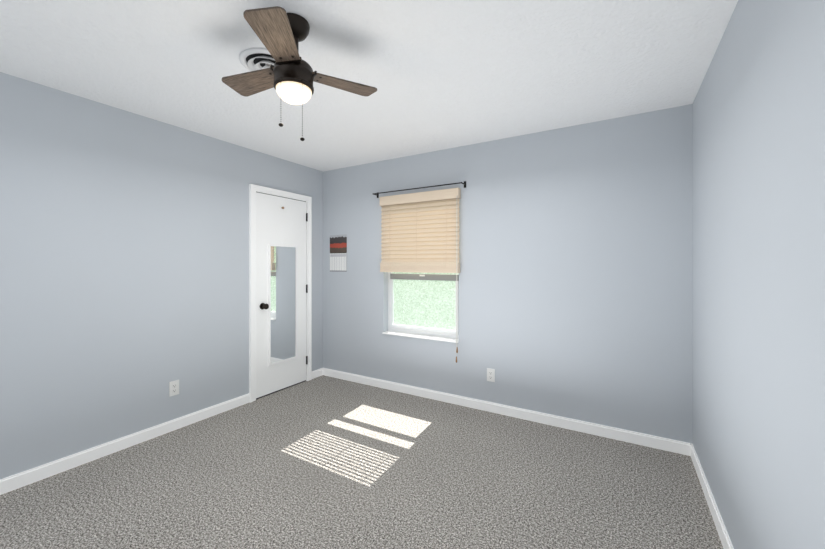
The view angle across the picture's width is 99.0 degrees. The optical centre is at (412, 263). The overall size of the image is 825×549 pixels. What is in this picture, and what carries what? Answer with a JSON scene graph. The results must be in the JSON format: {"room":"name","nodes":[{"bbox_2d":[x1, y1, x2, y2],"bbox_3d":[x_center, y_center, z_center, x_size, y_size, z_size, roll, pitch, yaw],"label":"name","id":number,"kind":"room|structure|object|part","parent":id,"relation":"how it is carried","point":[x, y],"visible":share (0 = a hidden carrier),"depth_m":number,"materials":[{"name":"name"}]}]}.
{"room":"empty bedroom","nodes":[
{"label":"empty bedroom","id":0,"kind":"room"},
{"bbox_2d":[0,72,322,478],"bbox_3d":[-2.175,0.110,2.563,0.180,2.440,4.360,0,0,31],"label":"wall","id":1,"kind":"structure","parent":0,"point":[124,268],"depth_m":2.50,"materials":[{"name":"paint"}]},
{"bbox_2d":[0,368,322,494],"bbox_3d":[-2.091,1.288,2.514,0.013,0.085,4.000,0,0,31],"label":"baseboard","id":2,"kind":"structure","parent":1,"relation":"attached to","point":[27,477],"depth_m":2.48,"materials":[{"name":"white wood"}]},
{"bbox_2d":[169,380,178,396],"bbox_3d":[-1.909,0.995,2.825,0.009,0.116,0.072,0,0,31],"label":"electrical outlet","id":3,"kind":"object","parent":1,"relation":"attached to","point":[173,388],"visible":1,"depth_m":2.82,"materials":[{"name":"white plastic"}]},
{"bbox_2d":[249,184,311,402],"bbox_3d":[-1.367,0.280,3.723,0.025,2.100,0.773,0,0,31],"label":"door frame","id":4,"kind":"structure","parent":1,"relation":"attached to","point":[253,189],"depth_m":3.44,"materials":[{"name":"white wood"}]},
{"bbox_2d":[256,192,307,397],"bbox_3d":[-1.334,0.306,3.712,0.087,2.019,0.653,0,0,31],"label":"door","id":5,"kind":"structure","parent":1,"relation":"in","point":[280,298],"depth_m":3.69,"materials":[{"name":"white wood"}]},
{"bbox_3d":[-1.460,0.420,3.491,0.077,0.066,0.066,0,0,31],"label":"knob","id":6,"kind":"part","parent":5,"relation":"part of","materials":[{"name":"brown metal"}]},
{"bbox_2d":[268,242,297,365],"bbox_3d":[-1.360,0.400,3.719,0.015,1.260,0.362,0,0,31],"label":"mirror","id":7,"kind":"object","parent":5,"relation":"attached to","point":[282,256],"depth_m":3.71,"materials":[{"name":"white mirror"}]},
{"bbox_3d":[-1.196,0.280,3.998,0.014,1.714,0.020,0,0,31],"label":"door hinges","id":8,"kind":"part","parent":5,"relation":"part of","materials":[{"name":"metal"}]},
{"bbox_2d":[0,375,722,548],"bbox_3d":[-0.588,1.380,1.621,3.870,0.100,4.360,0,0,31],"label":"floor","id":9,"kind":"structure","parent":0,"point":[323,462],"depth_m":2.10,"materials":[{"name":"grey carpet"}]},
{"bbox_2d":[0,0,737,171],"bbox_3d":[-0.588,-1.170,1.621,3.870,0.120,4.360,0,0,31],"label":"ceiling","id":10,"kind":"structure","parent":0,"point":[442,74],"depth_m":1.95,"materials":[{"name":"white paint"}]},
{"bbox_2d":[239,48,274,70],"bbox_3d":[-0.799,-1.084,1.952,0.290,0.052,0.290,0,0,31],"label":"ceiling vent","id":11,"kind":"object","parent":10,"relation":"in","point":[252,59],"visible":0.44,"depth_m":1.89,"materials":[{"name":"white metal"}]},
{"bbox_2d":[222,6,376,140],"bbox_3d":[-0.597,-0.826,1.664,0.673,0.567,0.736,0,0,31],"label":"ceiling fan","id":12,"kind":"object","parent":10,"relation":"hanging from","point":[290,76],"visible":1,"depth_m":1.56,"materials":[{"name":"brown wood"}]},
{"bbox_3d":[-0.760,-0.888,1.716,0.327,0.007,0.148,0,-9,23],"label":"blade","id":13,"kind":"part","parent":12,"relation":"part of","materials":[{"name":"brown wood"}]},
{"bbox_3d":[-0.532,-0.888,1.391,0.148,0.007,0.327,-9,1,-3],"label":"blade","id":14,"kind":"part","parent":12,"relation":"part of","materials":[{"name":"brown wood"}]},
{"bbox_3d":[-0.546,-0.772,1.624,0.158,0.058,0.158,0,0,31],"label":"globe","id":15,"kind":"part","parent":12,"relation":"part of","materials":[{"name":"white glass"}]},
{"bbox_3d":[-0.346,-0.888,1.746,0.327,0.007,0.148,0,9,-31],"label":"blade","id":16,"kind":"part","parent":12,"relation":"part of","materials":[{"name":"brown wood"}]},
{"bbox_2d":[323,104,692,444],"bbox_3d":[0.479,0.110,3.419,3.510,2.440,0.180,0,0,31],"label":"wall","id":17,"kind":"structure","parent":0,"point":[576,273],"depth_m":2.91,"materials":[{"name":"paint"}]},
{"bbox_2d":[330,234,346,271],"bbox_3d":[-0.868,-0.125,4.109,0.260,0.430,0.008,0,0,31],"label":"calendar","id":18,"kind":"object","parent":17,"relation":"attached to","point":[338,253],"visible":1,"depth_m":4.11,"materials":[{"name":"multicoloured paper"}]},
{"bbox_2d":[373,181,465,197],"bbox_3d":[0.035,-0.745,3.523,1.034,0.060,0.092,0,0,31],"label":"curtain rod","id":19,"kind":"object","parent":17,"relation":"attached to","point":[378,193],"visible":1,"depth_m":3.45,"materials":[{"name":"black metal"}]},
{"bbox_2d":[382,331,458,342],"bbox_3d":[0.103,0.738,3.627,0.869,0.014,0.202,0,0,31],"label":"window sill","id":20,"kind":"structure","parent":17,"relation":"attached to","point":[445,339],"depth_m":3.55,"materials":[{"name":"white wood"}]},
{"bbox_2d":[388,272,458,338],"bbox_3d":[0.113,-0.048,3.645,0.870,1.555,0.065,0,0,31],"label":"window","id":21,"kind":"structure","parent":17,"relation":"in","point":[431,330],"depth_m":3.63,"materials":[{"name":"white plastic"}]},
{"bbox_2d":[380,188,460,362],"bbox_3d":[0.049,0.103,3.520,0.900,1.624,0.073,0,0,31],"label":"window blinds","id":22,"kind":"object","parent":21,"relation":"attached to","point":[420,232],"visible":1,"depth_m":3.49,"materials":[{"name":"beige"}]},
{"bbox_3d":[0.411,0.113,3.273,0.009,1.495,0.003,0,0,31],"label":"cord","id":23,"kind":"part","parent":22,"relation":"part of","materials":[{"name":"beige fabric"}]},
{"bbox_2d":[487,368,494,381],"bbox_3d":[0.705,1.000,3.174,0.072,0.116,0.009,0,0,31],"label":"electrical outlet","id":24,"kind":"object","parent":17,"relation":"attached to","point":[490,375],"visible":1,"depth_m":3.17,"materials":[{"name":"white plastic"}]},
{"bbox_2d":[323,368,689,455],"bbox_3d":[0.430,1.288,3.336,3.484,0.085,0.013,0,0,31],"label":"baseboard","id":25,"kind":"structure","parent":17,"relation":"attached to","point":[665,444],"depth_m":2.99,"materials":[{"name":"white wood"}]},
{"bbox_2d":[693,0,824,548],"bbox_3d":[0.998,0.110,0.679,0.180,2.440,4.360,0,0,31],"label":"wall","id":26,"kind":"structure","parent":0,"point":[759,273],"depth_m":1.22,"materials":[{"name":"paint"}]},
{"bbox_2d":[690,443,733,548],"bbox_3d":[0.915,1.288,0.729,0.013,0.085,4.000,0,0,31],"label":"baseboard","id":27,"kind":"structure","parent":26,"relation":"attached to","point":[726,542],"depth_m":1.87,"materials":[{"name":"white wood"}]},
{"label":"outside","id":28,"kind":"structure","parent":0,"visible":0},
{"bbox_2d":[393,262,458,329],"bbox_3d":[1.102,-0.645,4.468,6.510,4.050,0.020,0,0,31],"label":"hedge","id":29,"kind":"object","parent":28,"point":[412,313],"depth_m":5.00,"materials":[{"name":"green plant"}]}
]}

